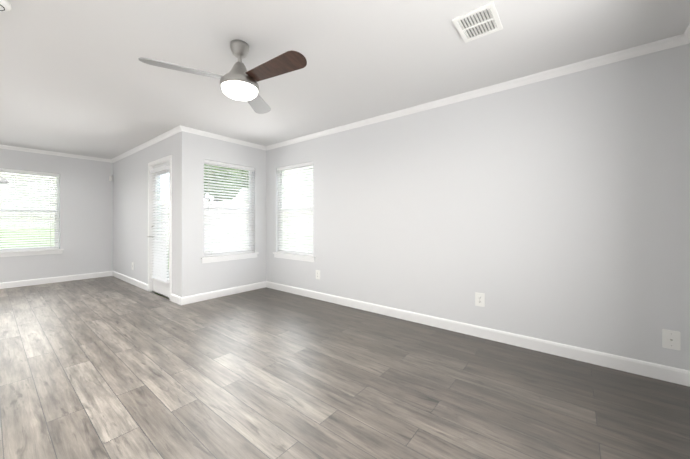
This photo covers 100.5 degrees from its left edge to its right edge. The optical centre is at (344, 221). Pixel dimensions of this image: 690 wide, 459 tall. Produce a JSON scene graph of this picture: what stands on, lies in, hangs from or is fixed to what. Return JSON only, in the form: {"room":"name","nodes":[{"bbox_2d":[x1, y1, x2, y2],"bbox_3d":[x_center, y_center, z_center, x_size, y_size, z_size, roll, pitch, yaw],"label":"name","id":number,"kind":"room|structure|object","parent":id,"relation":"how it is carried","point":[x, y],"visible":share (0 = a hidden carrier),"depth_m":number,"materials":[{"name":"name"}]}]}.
{"room":"empty living room","nodes":[
{"label":"empty living room","id":0,"kind":"room"},
{"bbox_2d":[0,148,112,282],"bbox_3d":[-6.205,-0.120,4.535,0.150,2.540,4.320,0,0,39],"label":"wall","id":1,"kind":"structure","parent":0,"point":[86,215],"depth_m":5.59,"materials":[{"name":"white paint"}]},
{"bbox_2d":[0,172,58,251],"bbox_3d":[-5.760,-0.185,5.152,0.054,1.428,0.900,0,0,39],"label":"window","id":2,"kind":"structure","parent":1,"relation":"in","point":[32,215],"depth_m":5.22,"materials":[{"name":"white plastic"}]},
{"bbox_2d":[0,168,59,251],"bbox_3d":[-5.699,-0.187,5.104,0.079,1.420,0.888,0,0,39],"label":"window blind","id":3,"kind":"object","parent":2,"relation":"attached to","point":[50,225],"visible":0.98,"depth_m":5.15,"materials":[{"name":"white plastic"}]},
{"bbox_2d":[0,249,63,256],"bbox_3d":[-5.694,0.571,5.098,0.120,0.084,0.990,0,0,39],"label":"sill","id":4,"kind":"structure","parent":1,"relation":"attached to","point":[29,252],"depth_m":5.13,"materials":[{"name":"white wood"}]},
{"bbox_2d":[0,271,111,288],"bbox_3d":[-6.132,1.097,4.493,0.014,0.106,3.990,0,0,39],"label":"baseboard","id":5,"kind":"structure","parent":1,"relation":"attached to","point":[30,282],"depth_m":5.35,"materials":[{"name":"white wood"}]},
{"bbox_2d":[0,145,111,162],"bbox_3d":[-6.109,-1.261,4.498,0.047,0.058,3.960,0,0,39],"label":"crown molding","id":6,"kind":"structure","parent":1,"relation":"attached to","point":[1,146],"depth_m":5.34,"materials":[{"name":"white wood"}]},
{"bbox_2d":[113,134,176,294],"bbox_3d":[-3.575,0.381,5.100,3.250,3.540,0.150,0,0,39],"label":"wall","id":7,"kind":"structure","parent":0,"point":[130,209],"depth_m":5.12,"materials":[{"name":"white paint"}]},
{"bbox_2d":[112,271,147,290],"bbox_3d":[-4.056,1.098,5.378,2.110,0.106,0.014,0,0,39],"label":"baseboard","id":8,"kind":"structure","parent":7,"relation":"attached to","point":[125,278],"depth_m":5.28,"materials":[{"name":"white wood"}]},
{"bbox_2d":[112,125,183,162],"bbox_3d":[-3.539,-1.261,4.949,3.397,0.058,0.047,0,0,39],"label":"crown molding","id":9,"kind":"structure","parent":7,"relation":"attached to","point":[179,128],"depth_m":4.58,"materials":[{"name":"white wood"}]},
{"bbox_2d":[148,155,171,300],"bbox_3d":[-2.819,0.099,4.485,0.924,2.102,0.166,0,0,39],"label":"door frame","id":10,"kind":"structure","parent":7,"relation":"attached to","point":[152,164],"depth_m":4.68,"materials":[{"name":"white paint"}]},
{"bbox_2d":[153,162,168,296],"bbox_3d":[-2.829,0.123,4.472,0.798,2.024,0.040,0,0,39],"label":"door","id":11,"kind":"structure","parent":7,"relation":"in","point":[160,287],"depth_m":4.54,"materials":[{"name":"white paint"}]},
{"bbox_2d":[150,165,168,282],"bbox_3d":[-2.863,0.050,4.430,0.616,1.738,0.064,0,0,39],"label":"door blind","id":12,"kind":"object","parent":11,"relation":"attached to","point":[160,269],"visible":0.96,"depth_m":4.41,"materials":[{"name":"white plastic"}]},
{"bbox_2d":[171,294,179,304],"bbox_3d":[-2.377,1.096,4.035,0.310,0.106,0.014,0,0,39],"label":"baseboard","id":13,"kind":"structure","parent":7,"relation":"attached to","point":[174,298],"depth_m":4.03,"materials":[{"name":"white wood"}]},
{"bbox_2d":[177,131,265,296],"bbox_3d":[-1.863,-0.120,4.519,0.150,2.540,1.380,0,0,39],"label":"wall","id":14,"kind":"structure","parent":0,"point":[195,275],"depth_m":4.16,"materials":[{"name":"white paint"}]},
{"bbox_2d":[180,281,263,304],"bbox_3d":[-1.813,1.097,4.449,0.014,0.106,1.364,0,0,39],"label":"baseboard","id":15,"kind":"structure","parent":14,"relation":"attached to","point":[239,289],"depth_m":4.34,"materials":[{"name":"white wood"}]},
{"bbox_2d":[184,126,263,149],"bbox_3d":[-1.806,-1.261,4.437,0.047,0.058,1.320,0,0,39],"label":"crown molding","id":16,"kind":"structure","parent":14,"relation":"attached to","point":[186,129],"depth_m":4.36,"materials":[{"name":"white wood"}]},
{"bbox_2d":[204,166,251,254],"bbox_3d":[-1.868,-0.186,4.574,0.054,1.428,0.860,0,0,39],"label":"window","id":17,"kind":"structure","parent":14,"relation":"in","point":[232,209],"depth_m":4.68,"materials":[{"name":"white plastic"}]},
{"bbox_2d":[204,159,254,256],"bbox_3d":[-1.808,-0.188,4.526,0.079,1.420,0.848,0,0,39],"label":"window blind","id":18,"kind":"object","parent":17,"relation":"attached to","point":[225,165],"visible":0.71,"depth_m":4.50,"materials":[{"name":"white plastic"}]},
{"bbox_2d":[201,252,258,262],"bbox_3d":[-1.802,0.570,4.520,0.120,0.084,0.950,0,0,39],"label":"sill","id":19,"kind":"structure","parent":14,"relation":"attached to","point":[218,258],"depth_m":4.45,"materials":[{"name":"white wood"}]},
{"bbox_2d":[0,276,689,458],"bbox_3d":[-2.498,1.206,2.451,8.240,0.120,5.400,0,0,39],"label":"floor","id":20,"kind":"structure","parent":0,"point":[110,367],"depth_m":1.96,"materials":[{"name":"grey wood"}]},
{"bbox_2d":[0,0,689,158],"bbox_3d":[-2.498,-1.354,2.455,8.540,0.120,5.700,0,0,39],"label":"ceiling","id":21,"kind":"structure","parent":0,"point":[77,77],"depth_m":2.26,"materials":[{"name":"white paint"}]},
{"bbox_2d":[0,176,9,183],"bbox_3d":[-5.063,-0.922,4.083,0.384,0.736,0.384,0,0,39],"label":"pendant light","id":22,"kind":"object","parent":21,"relation":"hanging from","point":[3,180],"visible":1,"depth_m":4.14,"materials":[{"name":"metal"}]},
{"bbox_2d":[0,0,10,11],"bbox_3d":[-2.048,-1.275,1.673,0.136,0.039,0.136,0,0,39],"label":"smoke detector","id":23,"kind":"object","parent":21,"relation":"attached to","point":[5,5],"visible":1,"depth_m":1.69,"materials":[{"name":"white plastic"}]},
{"bbox_2d":[138,40,306,113],"bbox_3d":[-0.713,-1.101,2.022,1.003,0.388,1.070,0,0,39],"label":"ceiling fan","id":24,"kind":"object","parent":21,"relation":"hanging from","point":[238,81],"visible":1,"depth_m":2.00,"materials":[{"name":"silver metal"}]},
{"bbox_2d":[452,2,502,42],"bbox_3d":[0.871,-1.288,1.880,0.240,0.012,0.290,0,0,39],"label":"ceiling vent","id":25,"kind":"object","parent":21,"relation":"in","point":[481,21],"visible":0.96,"depth_m":1.86,"materials":[{"name":"white plastic"}]},
{"bbox_2d":[266,43,689,370],"bbox_3d":[0.504,-0.122,3.605,4.990,2.540,0.150,0,0,39],"label":"wall","id":26,"kind":"structure","parent":0,"point":[556,209],"depth_m":2.59,"materials":[{"name":"white paint"}]},
{"bbox_2d":[273,252,314,261],"bbox_3d":[-0.802,0.570,4.589,0.970,0.084,0.120,0,0,39],"label":"sill","id":27,"kind":"structure","parent":26,"relation":"attached to","point":[308,258],"depth_m":4.53,"materials":[{"name":"white wood"}]},
{"bbox_2d":[280,167,312,253],"bbox_3d":[-0.749,-0.186,4.656,0.880,1.428,0.054,0,0,39],"label":"window","id":28,"kind":"structure","parent":26,"relation":"in","point":[288,207],"depth_m":4.84,"materials":[{"name":"glass"}]},
{"bbox_2d":[277,161,312,255],"bbox_3d":[-0.797,-0.188,4.596,0.868,1.420,0.079,0,0,39],"label":"window blind","id":29,"kind":"object","parent":28,"relation":"attached to","point":[310,233],"visible":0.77,"depth_m":4.58,"materials":[{"name":"white plastic"}]},
{"bbox_2d":[316,270,319,279],"bbox_3d":[-0.400,0.789,4.226,0.086,0.132,0.008,0,0,39],"label":"electrical outlet","id":30,"kind":"object","parent":26,"relation":"attached to","point":[317,274],"visible":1,"depth_m":4.21,"materials":[{"name":"white plastic"}]},
{"bbox_2d":[264,35,683,150],"bbox_3d":[0.478,-1.263,3.502,4.780,0.058,0.047,0,0,39],"label":"crown molding","id":31,"kind":"structure","parent":26,"relation":"attached to","point":[659,45],"depth_m":2.63,"materials":[{"name":"white wood"}]},
{"bbox_2d":[264,281,687,385],"bbox_3d":[0.500,1.095,3.502,4.810,0.106,0.014,0,0,39],"label":"baseboard","id":32,"kind":"structure","parent":26,"relation":"attached to","point":[655,371],"depth_m":2.62,"materials":[{"name":"white wood"}]},
{"bbox_2d":[475,292,484,306],"bbox_3d":[1.333,0.777,2.839,0.086,0.132,0.008,0,0,39],"label":"electrical outlet","id":33,"kind":"object","parent":26,"relation":"attached to","point":[479,299],"visible":1,"depth_m":2.83,"materials":[{"name":"white plastic"}]},
{"bbox_2d":[662,329,680,350],"bbox_3d":[2.322,0.846,2.042,0.086,0.132,0.017,0,0,39],"label":"cable wall plate","id":34,"kind":"object","parent":26,"relation":"attached to","point":[671,339],"visible":1,"depth_m":2.04,"materials":[{"name":"white plastic"}]},
{"bbox_2d":[680,24,689,44],"bbox_3d":[0.719,-1.269,-0.080,0.047,0.058,5.340,0,0,39],"label":"crown molding","id":35,"kind":"structure","parent":26,"relation":"attached to","point":[684,38],"depth_m":1.99,"materials":[{"name":"white wood"}]},
{"bbox_2d":[688,370,689,386],"bbox_3d":[0.723,1.089,-0.106,0.014,0.106,5.370,0,0,39],"label":"baseboard","id":36,"kind":"structure","parent":26,"relation":"attached to","point":[688,370],"depth_m":1.99,"materials":[{"name":"white wood"}]},
{"label":"outside","id":37,"kind":"structure","parent":0,"visible":0},
{"bbox_2d":[0,225,237,298],"bbox_3d":[-7.699,0.718,6.228,60.000,0.950,60.000,0,0,39],"label":"ground","id":38,"kind":"structure","parent":37,"point":[44,243],"depth_m":7.55,"materials":[{"name":"green plant"}]},
{"bbox_2d":[0,172,168,250],"bbox_3d":[-11.764,-0.165,6.023,0.109,2.915,18.690,0,0,39],"label":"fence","id":39,"kind":"object","parent":38,"relation":"on","point":[31,201],"depth_m":8.66,"materials":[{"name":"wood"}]},
{"bbox_2d":[204,164,248,200],"bbox_3d":[-5.125,-1.174,11.656,3.503,4.951,3.252,0,0,39],"label":"tree","id":40,"kind":"object","parent":38,"relation":"on","point":[224,181],"depth_m":10.66,"materials":[{"name":"green plant"}]},
{"bbox_2d":[242,166,312,207],"bbox_3d":[-0.594,-1.555,19.116,11.000,5.540,7.000,0,0,39],"label":"neighbouring house","id":41,"kind":"structure","parent":38,"relation":"on","point":[294,185],"depth_m":16.37,"materials":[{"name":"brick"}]}
]}

